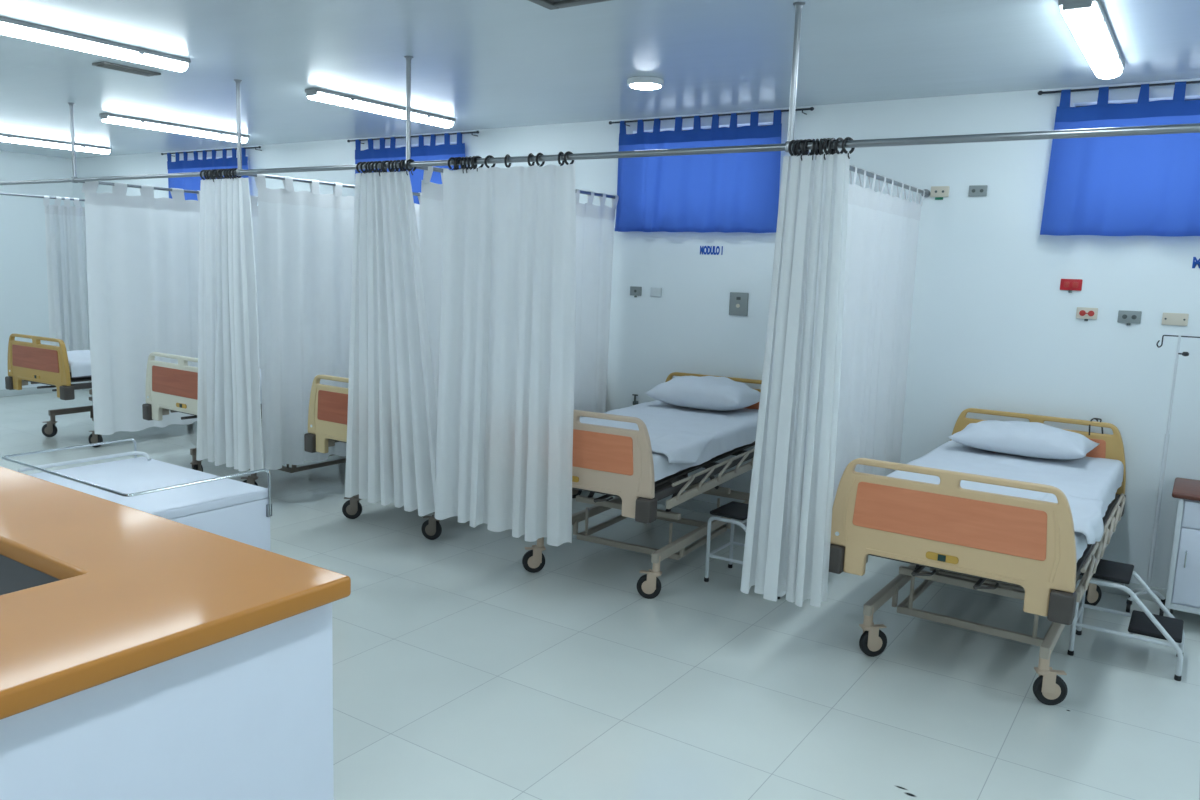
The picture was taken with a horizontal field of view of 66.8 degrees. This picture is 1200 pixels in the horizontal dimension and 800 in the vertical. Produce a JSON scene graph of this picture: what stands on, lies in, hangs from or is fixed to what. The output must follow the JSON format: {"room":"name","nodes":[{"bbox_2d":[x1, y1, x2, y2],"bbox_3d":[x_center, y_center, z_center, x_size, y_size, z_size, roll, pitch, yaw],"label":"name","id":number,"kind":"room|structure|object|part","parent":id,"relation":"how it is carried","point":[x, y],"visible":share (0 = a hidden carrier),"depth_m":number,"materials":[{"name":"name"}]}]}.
{"room":"hospital room","nodes":[
{"label":"hospital room","id":0,"kind":"room"},
{"bbox_2d":[0,151,81,389],"bbox_3d":[-8.944,-1.033,7.156,0.200,2.750,9.660,7,10,33],"label":"wall","id":1,"kind":"structure","parent":0,"point":[23,261],"depth_m":10.41,"materials":[{"name":"paint"}]},
{"bbox_2d":[0,387,80,396],"bbox_3d":[-8.902,0.299,7.289,0.012,0.080,9.230,7,10,33],"label":"baseboard","id":2,"kind":"structure","parent":1,"relation":"attached to","point":[33,390],"depth_m":10.58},
{"bbox_2d":[0,390,1199,799],"bbox_3d":[-2.870,1.176,3.327,14.950,0.100,9.660,7,10,33],"label":"floor","id":3,"kind":"structure","parent":0,"point":[461,671],"depth_m":3.85,"materials":[{"name":"tile"}]},
{"bbox_2d":[5,334,102,446],"bbox_3d":[-4.283,-0.168,8.579,0.977,0.955,2.020,7,10,31],"label":"hospital bed","id":4,"kind":"object","parent":3,"relation":"on","point":[35,362],"visible":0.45,"depth_m":7.72,"materials":[{"name":"plastic"}]},
{"bbox_3d":[-4.784,-0.353,7.700,0.728,0.187,0.008,7,10,31],"label":"inlay panel","id":5,"kind":"part","parent":4,"relation":"part of","materials":[{"name":"brown wood"}]},
{"bbox_3d":[-4.776,-0.297,7.724,0.935,0.490,0.036,7,10,31],"label":"footboard","id":6,"kind":"part","parent":4,"relation":"part of","materials":[{"name":"plastic"}]},
{"bbox_3d":[-4.278,-0.262,8.567,0.890,0.068,1.860,7,10,31],"label":"platform frame","id":7,"kind":"part","parent":4,"relation":"part of","materials":[{"name":"grey metal"}]},
{"bbox_3d":[-4.593,0.043,8.809,0.036,0.050,1.440,7,10,31],"label":"rail","id":8,"kind":"part","parent":4,"relation":"part of","materials":[{"name":"grey metal"}]},
{"bbox_2d":[67,350,90,376],"bbox_3d":[-4.271,-0.396,8.552,0.915,0.127,1.884,7,10,31],"label":"sheet","id":9,"kind":"object","parent":4,"relation":"on","point":[79,361],"visible":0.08,"depth_m":7.64,"materials":[{"name":"white fabric"}]},
{"bbox_3d":[-4.285,0.095,8.627,0.710,0.199,0.710,7,10,31],"label":"frame","id":10,"kind":"part","parent":4,"relation":"part of","materials":[{"name":"grey metal"}]},
{"bbox_2d":[1,438,271,550],"bbox_3d":[-1.823,0.678,3.582,0.914,0.885,0.586,7,10,33],"label":"trolley","id":11,"kind":"object","parent":3,"relation":"on","point":[223,506],"visible":0.32,"depth_m":3.48,"materials":[{"name":"white metal"}]},
{"bbox_3d":[-1.808,0.331,3.536,0.914,0.185,0.566,7,10,33],"label":"guard rail","id":12,"kind":"part","parent":11,"relation":"part of","materials":[{"name":"silver metal"}]},
{"bbox_2d":[0,466,350,799],"bbox_3d":[-2.561,0.822,1.659,3.312,1.100,2.522,7,10,33],"label":"reception counter","id":13,"kind":"object","parent":3,"relation":"on","point":[144,655],"depth_m":1.56,"materials":[{"name":"orange laminate"}]},
{"bbox_3d":[-2.058,0.714,2.668,3.018,1.060,0.226,7,10,33],"label":"panel","id":14,"kind":"part","parent":13,"relation":"part of","materials":[{"name":"grey laminate"}]},
{"bbox_3d":[-1.325,1.005,0.840,0.260,1.060,2.490,7,10,33],"label":"panel","id":15,"kind":"part","parent":13,"relation":"part of","materials":[{"name":"white laminate"}]},
{"bbox_2d":[142,352,345,485],"bbox_3d":[-2.345,0.092,7.130,0.977,0.990,2.020,8,10,34],"label":"hospital bed","id":16,"kind":"object","parent":3,"relation":"on","point":[173,387],"visible":0.29,"depth_m":6.40,"materials":[{"name":"beige plastic"}]},
{"bbox_3d":[-2.887,-0.060,6.304,0.935,0.490,0.036,8,10,34],"label":"footboard","id":17,"kind":"part","parent":16,"relation":"part of","materials":[{"name":"beige plastic"}]},
{"bbox_3d":[-2.895,-0.116,6.280,0.728,0.187,0.008,8,10,34],"label":"inlay panel","id":18,"kind":"part","parent":16,"relation":"part of","materials":[{"name":"brown wood"}]},
{"bbox_3d":[-2.643,0.319,7.380,0.036,0.050,1.440,8,10,34],"label":"rail","id":19,"kind":"part","parent":16,"relation":"part of","materials":[{"name":"grey metal"}]},
{"bbox_3d":[-2.340,-0.018,7.116,0.890,0.068,1.860,8,10,34],"label":"platform frame","id":20,"kind":"part","parent":16,"relation":"part of","materials":[{"name":"grey metal"}]},
{"bbox_2d":[260,369,261,403],"bbox_3d":[-2.332,-0.153,7.101,0.914,0.127,1.884,8,10,34],"label":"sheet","id":21,"kind":"object","parent":16,"relation":"on","point":[260,369],"visible":0.02,"depth_m":6.31,"materials":[{"name":"white fabric"}]},
{"bbox_3d":[-2.348,0.372,7.181,0.710,0.199,0.710,8,10,34],"label":"frame","id":22,"kind":"part","parent":16,"relation":"part of","materials":[{"name":"grey metal"}]},
{"bbox_2d":[304,374,581,539],"bbox_3d":[-0.903,0.270,6.282,0.977,0.981,2.020,8,10,34],"label":"hospital bed","id":23,"kind":"object","parent":3,"relation":"on","point":[328,405],"visible":0.24,"depth_m":5.60,"materials":[{"name":"beige plastic"}]},
{"bbox_3d":[-1.441,0.123,5.454,0.935,0.490,0.036,8,10,34],"label":"footboard","id":24,"kind":"part","parent":23,"relation":"part of","materials":[{"name":"beige plastic"}]},
{"bbox_3d":[-1.449,0.067,5.430,0.728,0.187,0.008,8,10,34],"label":"inlay panel","id":25,"kind":"part","parent":23,"relation":"part of","materials":[{"name":"brown wood"}]},
{"bbox_2d":[522,372,761,598],"bbox_3d":[0.330,0.435,5.413,0.977,0.991,2.020,7,9,29],"label":"hospital bed","id":26,"kind":"object","parent":3,"relation":"on","point":[609,461],"visible":0.44,"depth_m":4.60,"materials":[{"name":"beige plastic"}]},
{"bbox_3d":[0.015,0.664,5.639,0.036,0.050,1.440,7,9,29],"label":"rail","id":27,"kind":"part","parent":26,"relation":"part of","materials":[{"name":"beige metal"}]},
{"bbox_3d":[-0.153,0.234,4.522,0.728,0.187,0.008,7,9,29],"label":"inlay panel","id":28,"kind":"part","parent":26,"relation":"part of","materials":[{"name":"brown wood"}]},
{"bbox_3d":[0.016,0.499,4.559,0.082,0.027,0.060,7,9,29],"label":"crank handle","id":29,"kind":"part","parent":26,"relation":"part of","materials":[{"name":"grey metal"}]},
{"bbox_3d":[-0.145,0.290,4.546,0.935,0.490,0.036,7,9,29],"label":"footboard","id":30,"kind":"part","parent":26,"relation":"part of","materials":[{"name":"beige plastic"}]},
{"bbox_3d":[0.326,0.715,5.465,0.710,0.199,0.710,7,9,29],"label":"frame","id":31,"kind":"part","parent":26,"relation":"part of","materials":[{"name":"beige metal"}]},
{"bbox_3d":[0.335,0.323,5.399,0.890,0.068,1.860,7,9,29],"label":"platform frame","id":32,"kind":"part","parent":26,"relation":"part of","materials":[{"name":"beige metal"}]},
{"bbox_2d":[580,400,758,480],"bbox_3d":[0.363,0.183,5.371,0.962,0.144,1.884,7,9,29],"label":"sheet","id":33,"kind":"object","parent":26,"relation":"on","point":[681,438],"visible":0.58,"depth_m":5.23,"materials":[{"name":"white fabric"}]},
{"bbox_2d":[645,376,759,410],"bbox_3d":[0.694,-0.051,5.953,0.670,0.210,0.460,7,10,31],"label":"pillow","id":34,"kind":"object","parent":33,"relation":"on","point":[704,392],"visible":0.98,"depth_m":5.80,"materials":[{"name":"white fabric"}]},
{"bbox_3d":[0.638,0.737,5.286,0.036,0.050,1.440,7,9,29],"label":"rail","id":35,"kind":"part","parent":26,"relation":"part of","materials":[{"name":"beige metal"}]},
{"bbox_3d":[0.823,0.083,6.208,0.935,0.490,0.036,7,9,29],"label":"headboard","id":36,"kind":"part","parent":26,"relation":"part of","materials":[{"name":"plastic"}]},
{"bbox_3d":[0.816,0.027,6.184,0.728,0.187,0.008,7,9,29],"label":"inlay panel","id":37,"kind":"part","parent":26,"relation":"part of","materials":[{"name":"brown wood"}]},
{"bbox_2d":[704,501,779,598],"bbox_3d":[0.852,0.812,5.003,0.447,0.398,0.327,7,10,33],"label":"step stool","id":38,"kind":"object","parent":3,"relation":"on","point":[734,510],"visible":0.55,"depth_m":4.99,"materials":[{"name":"white metal"}]},
{"bbox_3d":[0.769,0.832,4.880,0.441,0.364,0.020,7,10,33],"label":"frame","id":39,"kind":"part","parent":38,"relation":"part of","materials":[{"name":"white metal"}]},
{"bbox_3d":[0.936,0.802,5.128,0.441,0.364,0.020,7,10,33],"label":"frame","id":40,"kind":"part","parent":38,"relation":"part of","materials":[{"name":"white metal"}]},
{"bbox_2d":[829,408,1125,704],"bbox_3d":[1.893,0.655,4.388,0.977,0.958,2.020,8,10,34],"label":"hospital bed","id":41,"kind":"object","parent":3,"relation":"on","point":[954,531],"visible":0.71,"depth_m":3.61,"materials":[{"name":"beige plastic"}]},
{"bbox_3d":[1.595,0.865,4.635,0.036,0.050,1.440,8,10,34],"label":"rail","id":42,"kind":"part","parent":41,"relation":"part of","materials":[{"name":"beige metal"}]},
{"bbox_3d":[1.316,0.703,3.696,0.082,0.027,0.060,8,10,34],"label":"crank handle","id":43,"kind":"part","parent":41,"relation":"part of","materials":[{"name":"silver metal"}]},
{"bbox_3d":[1.345,0.463,3.539,0.728,0.187,0.008,8,10,34],"label":"inlay panel","id":44,"kind":"part","parent":41,"relation":"part of","materials":[{"name":"brown wood"}]},
{"bbox_3d":[1.354,0.519,3.563,0.935,0.490,0.036,8,10,34],"label":"footboard","id":45,"kind":"part","parent":41,"relation":"part of","materials":[{"name":"beige plastic"}]},
{"bbox_3d":[1.891,0.919,4.437,0.710,0.199,0.710,8,10,34],"label":"frame","id":46,"kind":"part","parent":41,"relation":"part of","materials":[{"name":"metal"}]},
{"bbox_3d":[1.514,0.729,3.563,0.082,0.027,0.060,8,10,34],"label":"crank handle","id":47,"kind":"part","parent":41,"relation":"part of","materials":[{"name":"metal"}]},
{"bbox_3d":[1.898,0.560,4.376,0.890,0.068,1.860,8,10,34],"label":"platform frame","id":48,"kind":"part","parent":41,"relation":"part of","materials":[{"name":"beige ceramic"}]},
{"bbox_2d":[887,440,1123,560],"bbox_3d":[1.924,0.419,4.347,0.959,0.144,1.884,8,10,34],"label":"sheet","id":49,"kind":"object","parent":41,"relation":"on","point":[1089,485],"visible":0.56,"depth_m":4.41,"materials":[{"name":"white fabric"}]},
{"bbox_2d":[948,420,1099,459],"bbox_3d":[2.296,0.207,4.932,0.680,0.170,0.440,8,10,36],"label":"pillow","id":50,"kind":"object","parent":49,"relation":"on","point":[1029,439],"visible":1,"depth_m":4.79,"materials":[{"name":"white fabric"}]},
{"bbox_3d":[2.449,0.328,5.146,0.935,0.490,0.036,8,10,34],"label":"headboard","id":51,"kind":"part","parent":41,"relation":"part of","materials":[{"name":"plastic"}]},
{"bbox_3d":[2.188,0.944,4.234,0.036,0.050,1.440,8,10,34],"label":"rail","id":52,"kind":"part","parent":41,"relation":"part of","materials":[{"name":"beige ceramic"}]},
{"bbox_2d":[1089,418,1102,434],"bbox_3d":[2.712,0.146,4.962,0.074,0.094,0.074,7,10,33],"label":"hook","id":53,"kind":"object","parent":41,"relation":"hanging from","point":[1096,419],"visible":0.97,"depth_m":4.95,"materials":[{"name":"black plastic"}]},
{"bbox_3d":[2.441,0.272,5.122,0.728,0.187,0.008,8,10,34],"label":"inlay panel","id":54,"kind":"part","parent":41,"relation":"part of","materials":[{"name":"brown wood"}]},
{"bbox_2d":[1067,559,1184,680],"bbox_3d":[2.437,0.987,4.180,0.447,0.398,0.327,7,10,33],"label":"step stool","id":55,"kind":"object","parent":3,"relation":"on","point":[1169,628],"visible":0.8,"depth_m":4.12,"materials":[{"name":"white metal"}]},
{"bbox_3d":[2.521,0.977,4.304,0.441,0.364,0.020,7,10,33],"label":"frame","id":56,"kind":"part","parent":55,"relation":"part of","materials":[{"name":"white metal"}]},
{"bbox_2d":[1126,335,1199,615],"bbox_3d":[2.922,0.398,4.672,0.252,1.455,0.198,7,10,33],"label":"stand","id":57,"kind":"object","parent":3,"relation":"on","point":[1138,591],"visible":0.78,"depth_m":4.69,"materials":[{"name":"white metal"}]},
{"bbox_3d":[2.822,1.027,4.769,0.113,0.063,0.020,0,8,-11],"label":"leg","id":58,"kind":"part","parent":57,"relation":"part of","materials":[{"name":"white metal"}]},
{"bbox_3d":[2.865,1.019,4.833,0.020,0.063,0.113,0,8,-11],"label":"leg","id":59,"kind":"part","parent":57,"relation":"part of","materials":[{"name":"white metal"}]},
{"bbox_3d":[2.929,1.028,4.791,0.113,0.063,0.020,0,8,-11],"label":"leg","id":60,"kind":"part","parent":57,"relation":"part of","materials":[{"name":"white metal"}]},
{"bbox_3d":[2.931,-0.232,4.570,0.031,0.022,0.058,0,8,-11],"label":"clamp knob","id":61,"kind":"part","parent":57,"relation":"part of","materials":[{"name":"black plastic"}]},
{"bbox_2d":[1165,477,1199,614],"bbox_3d":[3.115,0.803,4.541,0.500,0.705,0.444,7,10,33],"label":"base cabinet","id":62,"kind":"object","parent":3,"relation":"on","point":[1183,587],"visible":0.84,"depth_m":4.46,"materials":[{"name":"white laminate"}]},
{"bbox_3d":[3.011,0.834,4.389,0.385,0.380,0.014,7,10,33],"label":"door","id":63,"kind":"part","parent":62,"relation":"part of","materials":[{"name":"white laminate"}]},
{"bbox_3d":[2.864,0.780,4.449,0.008,0.088,0.019,7,10,33],"label":"handle","id":64,"kind":"part","parent":62,"relation":"part of","materials":[{"name":"silver metal"}]},
{"bbox_3d":[3.020,0.577,4.352,0.385,0.130,0.014,7,10,33],"label":"drawer","id":65,"kind":"part","parent":62,"relation":"part of","materials":[{"name":"white laminate"}]},
{"bbox_2d":[0,0,1199,158],"bbox_3d":[-2.772,-1.643,2.919,14.950,0.100,9.660,7,10,33],"label":"ceiling","id":66,"kind":"structure","parent":0,"point":[479,64],"depth_m":4.64,"materials":[{"name":"paint"}]},
{"bbox_2d":[0,134,111,153],"bbox_3d":[-5.475,-2.530,8.962,0.131,0.066,1.260,7,10,33],"label":"ceiling light","id":67,"kind":"object","parent":66,"relation":"attached to","point":[3,137],"visible":1,"depth_m":8.97,"materials":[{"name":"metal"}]},
{"bbox_2d":[0,16,190,71],"bbox_3d":[-2.655,-1.787,4.520,0.131,0.066,1.260,7,10,33],"label":"ceiling light","id":68,"kind":"object","parent":66,"relation":"attached to","point":[8,26],"visible":1,"depth_m":4.57,"materials":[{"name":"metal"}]},
{"bbox_2d":[92,61,160,76],"bbox_3d":[-2.764,-1.931,5.315,0.130,0.016,0.340,7,10,33],"label":"ceiling vent","id":69,"kind":"object","parent":66,"relation":"in","point":[108,65],"visible":1,"depth_m":5.28,"materials":[{"name":"grey metal"}]},
{"bbox_2d":[99,113,248,142],"bbox_3d":[-3.527,-2.267,7.620,0.131,0.066,1.260,7,10,33],"label":"ceiling light","id":70,"kind":"object","parent":66,"relation":"attached to","point":[105,117],"visible":0.93,"depth_m":7.50,"materials":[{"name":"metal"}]},
{"bbox_2d":[305,88,455,127],"bbox_3d":[-1.476,-1.999,6.269,0.131,0.066,1.260,7,10,33],"label":"ceiling light","id":71,"kind":"object","parent":66,"relation":"attached to","point":[317,94],"visible":1,"depth_m":6.12,"materials":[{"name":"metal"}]},
{"bbox_2d":[528,0,610,9],"bbox_3d":[-0.116,-1.540,3.286,0.630,0.024,0.630,7,10,33],"label":"ceiling vent","id":72,"kind":"object","parent":66,"relation":"in","point":[549,4],"visible":1,"depth_m":3.62,"materials":[{"name":"grey metal"}]},
{"bbox_2d":[0,2,1199,200],"bbox_3d":[-0.801,-1.664,5.906,14.510,0.578,2.132,7,10,33],"label":"track","id":73,"kind":"object","parent":66,"relation":"hanging from","point":[1175,128],"visible":0.83,"depth_m":4.08,"materials":[{"name":"metal"}]},
{"bbox_3d":[-5.487,-2.016,9.045,0.047,0.048,2.096,7,10,33],"label":"cross rod","id":74,"kind":"part","parent":73,"relation":"part of","materials":[{"name":"metal"}]},
{"bbox_2d":[43,195,91,383],"bbox_3d":[-5.423,-1.101,9.331,0.130,1.917,0.452,7,10,33],"label":"privacy curtain","id":75,"kind":"object","parent":73,"relation":"hanging from","point":[65,225],"visible":0.69,"depth_m":9.27,"materials":[{"name":"white fabric"}]},
{"bbox_3d":[-3.876,-1.892,6.688,0.048,0.565,0.048,7,10,33],"label":"ceiling post","id":76,"kind":"part","parent":73,"relation":"part of","materials":[{"name":"metal"}]},
{"bbox_3d":[-3.296,-1.729,7.602,0.047,0.048,2.096,7,10,33],"label":"cross rod","id":77,"kind":"part","parent":73,"relation":"part of","materials":[{"name":"metal"}]},
{"bbox_2d":[82,181,260,434],"bbox_3d":[-3.350,-0.778,7.711,0.046,1.947,1.954,7,10,33],"label":"privacy curtain","id":78,"kind":"object","parent":73,"relation":"hanging from","point":[142,251],"visible":0.5,"depth_m":7.22,"materials":[{"name":"white fabric"}]},
{"bbox_2d":[196,168,263,471],"bbox_3d":[-2.373,-0.511,5.787,0.628,1.888,0.158,7,10,33],"label":"privacy curtain","id":79,"kind":"object","parent":73,"relation":"hanging from","point":[229,424],"visible":0.98,"depth_m":5.76,"materials":[{"name":"white fabric"}]},
{"bbox_3d":[-2.224,-1.676,5.600,0.048,0.565,0.048,7,10,33],"label":"ceiling post","id":80,"kind":"part","parent":73,"relation":"part of","materials":[{"name":"metal"}]},
{"bbox_3d":[-1.643,-1.514,6.513,0.047,0.048,2.096,7,10,33],"label":"cross rod","id":81,"kind":"part","parent":73,"relation":"part of","materials":[{"name":"metal"}]},
{"bbox_2d":[254,174,420,469],"bbox_3d":[-1.675,-0.577,6.662,0.086,1.927,1.919,7,10,33],"label":"privacy curtain","id":82,"kind":"object","parent":73,"relation":"hanging from","point":[306,238],"visible":0.38,"depth_m":6.14,"materials":[{"name":"white fabric"}]},
{"bbox_2d":[345,159,437,515],"bbox_3d":[-1.135,-0.345,5.017,0.764,1.906,0.127,7,10,33],"label":"privacy curtain","id":83,"kind":"object","parent":73,"relation":"hanging from","point":[393,400],"visible":0.97,"depth_m":5.02,"materials":[{"name":"white fabric"}]},
{"bbox_3d":[-1.012,-1.518,4.802,0.048,0.565,0.048,7,10,33],"label":"ceiling post","id":84,"kind":"part","parent":73,"relation":"part of","materials":[{"name":"metal"}]},
{"bbox_2d":[435,151,575,545],"bbox_3d":[-0.491,-0.268,4.549,0.912,1.883,0.162,7,10,33],"label":"privacy curtain","id":85,"kind":"object","parent":73,"relation":"hanging from","point":[504,447],"visible":0.97,"depth_m":4.53,"materials":[{"name":"white fabric"}]},
{"bbox_3d":[-0.431,-1.355,5.715,0.047,0.048,2.096,7,10,33],"label":"cross rod","id":86,"kind":"part","parent":73,"relation":"part of","materials":[{"name":"metal"}]},
{"bbox_2d":[420,166,617,417],"bbox_3d":[-0.454,-0.424,5.867,0.071,1.917,1.947,7,10,33],"label":"privacy curtain","id":87,"kind":"object","parent":73,"relation":"hanging from","point":[594,224],"visible":0.23,"depth_m":6.35,"materials":[{"name":"white fabric"}]},
{"bbox_3d":[-1.390,-1.301,5.083,14.510,0.029,0.029,7,10,33],"label":"rod","id":88,"kind":"part","parent":73,"relation":"part of","materials":[{"name":"metal"}]},
{"bbox_3d":[0.775,-1.284,3.625,0.048,0.565,0.048,7,10,33],"label":"ceiling post","id":89,"kind":"part","parent":73,"relation":"part of","materials":[{"name":"metal"}]},
{"bbox_2d":[740,137,854,606],"bbox_3d":[0.806,-0.096,3.735,0.363,1.896,0.121,7,10,33],"label":"privacy curtain","id":90,"kind":"object","parent":73,"relation":"hanging from","point":[788,536],"visible":0.98,"depth_m":3.72,"materials":[{"name":"white fabric"}]},
{"bbox_2d":[778,165,924,596],"bbox_3d":[1.329,-0.176,4.695,0.082,1.947,1.941,7,10,33],"label":"privacy curtain","id":91,"kind":"object","parent":73,"relation":"hanging from","point":[883,229],"visible":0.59,"depth_m":4.85,"materials":[{"name":"white fabric"}]},
{"bbox_3d":[1.355,-1.122,4.538,0.047,0.048,2.096,7,10,33],"label":"cross rod","id":92,"kind":"part","parent":73,"relation":"part of","materials":[{"name":"metal"}]},
{"bbox_2d":[627,76,663,89],"bbox_3d":[0.257,-1.786,5.138,0.208,0.043,0.208,7,10,33],"label":"recessed light","id":93,"kind":"object","parent":66,"relation":"in","point":[639,82],"visible":1,"depth_m":5.07,"materials":[{"name":"white plastic"}]},
{"bbox_2d":[630,83,660,89],"bbox_3d":[0.256,-1.771,5.140,0.174,0.013,0.174,7,10,33],"label":"diffuser","id":94,"kind":"object","parent":93,"relation":"attached to","point":[641,86],"depth_m":5.10,"materials":[{"name":"white plastic"}]},
{"bbox_2d":[1058,0,1124,78],"bbox_3d":[2.123,-1.529,3.899,0.131,0.066,1.260,7,10,33],"label":"ceiling light","id":95,"kind":"object","parent":66,"relation":"attached to","point":[1087,20],"visible":1,"depth_m":3.70,"materials":[{"name":"white plastic"}]},
{"bbox_2d":[71,78,1199,588],"bbox_3d":[-0.189,-0.707,7.025,14.550,2.750,0.200,7,10,33],"label":"wall","id":96,"kind":"structure","parent":0,"point":[993,326],"depth_m":5.32,"materials":[{"name":"paint"}]},
{"bbox_2d":[161,146,261,200],"bbox_3d":[-3.930,-2.129,9.191,1.666,0.778,0.101,7,10,33],"label":"window curtain","id":97,"kind":"object","parent":96,"relation":"attached to","point":[196,165],"visible":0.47,"depth_m":9.28,"materials":[{"name":"blue fabric"}]},
{"bbox_3d":[-3.911,-2.498,9.146,1.666,0.034,0.080,7,10,33],"label":"rod","id":98,"kind":"part","parent":97,"relation":"part of","materials":[{"name":"grey metal"}]},
{"bbox_2d":[347,131,478,204],"bbox_3d":[-1.589,-1.823,7.649,1.526,0.778,0.102,7,10,33],"label":"window curtain","id":99,"kind":"object","parent":96,"relation":"attached to","point":[445,151],"visible":0.34,"depth_m":7.56,"materials":[{"name":"blue fabric"}]},
{"bbox_3d":[-1.570,-2.192,7.604,1.526,0.034,0.080,7,10,33],"label":"rod","id":100,"kind":"part","parent":99,"relation":"part of","materials":[{"name":"grey metal"}]},
{"bbox_2d":[82,388,1166,601],"bbox_3d":[-0.295,0.624,7.129,14.530,0.080,0.012,7,10,33],"label":"baseboard","id":101,"kind":"structure","parent":96,"relation":"attached to","point":[691,504],"depth_m":6.36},
{"bbox_2d":[632,394,637,404],"bbox_3d":[0.256,0.017,6.656,0.045,0.118,0.057,7,10,33],"label":"valve","id":102,"kind":"object","parent":96,"relation":"attached to","point":[635,402],"visible":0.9,"depth_m":6.65,"materials":[{"name":"grey metal"}]},
{"bbox_2d":[630,286,641,296],"bbox_3d":[0.258,-0.782,6.582,0.095,0.078,0.017,7,10,33],"label":"outlet plate","id":103,"kind":"object","parent":96,"relation":"attached to","point":[635,291],"visible":1,"depth_m":6.58,"materials":[{"name":"grey plastic"}]},
{"bbox_2d":[650,287,661,296],"bbox_3d":[0.401,-0.770,6.490,0.090,0.062,0.012,7,10,33],"label":"blank plate","id":104,"kind":"object","parent":96,"relation":"attached to","point":[657,292],"visible":1,"depth_m":6.48,"materials":[{"name":"white plastic"}]},
{"bbox_2d":[609,107,813,232],"bbox_3d":[0.693,-1.524,6.143,1.526,0.778,0.108,7,10,33],"label":"window curtain","id":105,"kind":"object","parent":96,"relation":"attached to","point":[725,192],"visible":0.98,"depth_m":6.13,"materials":[{"name":"blue fabric"}]},
{"bbox_3d":[0.713,-1.894,6.101,1.526,0.034,0.080,7,10,33],"label":"rod","id":106,"kind":"part","parent":105,"relation":"part of","materials":[{"name":"grey metal"}]},
{"bbox_2d":[700,246,722,254],"bbox_3d":[0.761,-1.024,6.222,0.172,0.060,0.003,7,10,33],"label":"sign","id":107,"kind":"object","parent":96,"relation":"attached to","point":[702,248],"visible":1,"depth_m":6.22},
{"bbox_2d":[729,292,748,315],"bbox_3d":[0.934,-0.648,6.139,0.135,0.155,0.022,7,10,33],"label":"panel","id":108,"kind":"object","parent":96,"relation":"attached to","point":[738,304],"visible":1,"depth_m":6.13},
{"bbox_2d":[930,186,948,199],"bbox_3d":[2.000,-1.219,5.355,0.105,0.078,0.017,7,10,33],"label":"wall socket","id":109,"kind":"object","parent":96,"relation":"attached to","point":[938,192],"visible":1,"depth_m":5.35,"materials":[{"name":"beige plastic"}]},
{"bbox_2d":[968,185,987,196],"bbox_3d":[2.176,-1.204,5.237,0.100,0.062,0.017,7,10,33],"label":"outlet plate","id":110,"kind":"object","parent":96,"relation":"attached to","point":[974,190],"visible":1,"depth_m":5.23,"materials":[{"name":"grey plastic"}]},
{"bbox_2d":[1060,279,1082,292],"bbox_3d":[2.601,-0.631,5.022,0.108,0.074,0.014,7,10,33],"label":"wall socket","id":111,"kind":"object","parent":96,"relation":"attached to","point":[1065,284],"visible":1,"depth_m":5.02,"materials":[{"name":"red plastic"}]},
{"bbox_2d":[1076,307,1097,320],"bbox_3d":[2.672,-0.470,4.992,0.104,0.074,0.017,7,10,33],"label":"wall socket","id":112,"kind":"object","parent":96,"relation":"attached to","point":[1084,313],"visible":1,"depth_m":4.99,"materials":[{"name":"white plastic"}]},
{"bbox_2d":[1038,80,1199,236],"bbox_3d":[3.101,-1.210,4.558,1.726,0.778,0.104,7,10,33],"label":"window curtain","id":113,"kind":"object","parent":96,"relation":"attached to","point":[1134,185],"visible":0.96,"depth_m":4.77,"materials":[{"name":"blue fabric"}]},
{"bbox_3d":[3.121,-1.579,4.515,1.726,0.034,0.080,7,10,33],"label":"rod","id":114,"kind":"part","parent":113,"relation":"part of","materials":[{"name":"grey metal"}]},
{"bbox_2d":[1117,310,1141,324],"bbox_3d":[2.841,-0.440,4.881,0.108,0.078,0.017,7,10,33],"label":"outlet plate","id":115,"kind":"object","parent":96,"relation":"attached to","point":[1128,317],"visible":1,"depth_m":4.88,"materials":[{"name":"grey plastic"}]},
{"bbox_2d":[1076,99,1199,106],"bbox_3d":[3.194,-1.236,4.715,1.360,0.635,0.050,7,10,33],"label":"window","id":116,"kind":"structure","parent":96,"relation":"in","point":[1190,99],"depth_m":4.88,"materials":[{"name":"glass"}]},
{"bbox_2d":[1161,313,1188,325],"bbox_3d":[3.014,-0.423,4.767,0.116,0.064,0.017,7,10,33],"label":"blank plate","id":117,"kind":"object","parent":96,"relation":"attached to","point":[1179,319],"visible":1,"depth_m":4.76,"materials":[{"name":"beige plastic"}]},
{"bbox_2d":[1192,257,1199,267],"bbox_3d":[3.170,-0.698,4.637,0.248,0.060,0.003,7,10,33],"label":"sign","id":118,"kind":"object","parent":96,"relation":"attached to","point":[1195,261],"visible":1,"depth_m":4.70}
]}

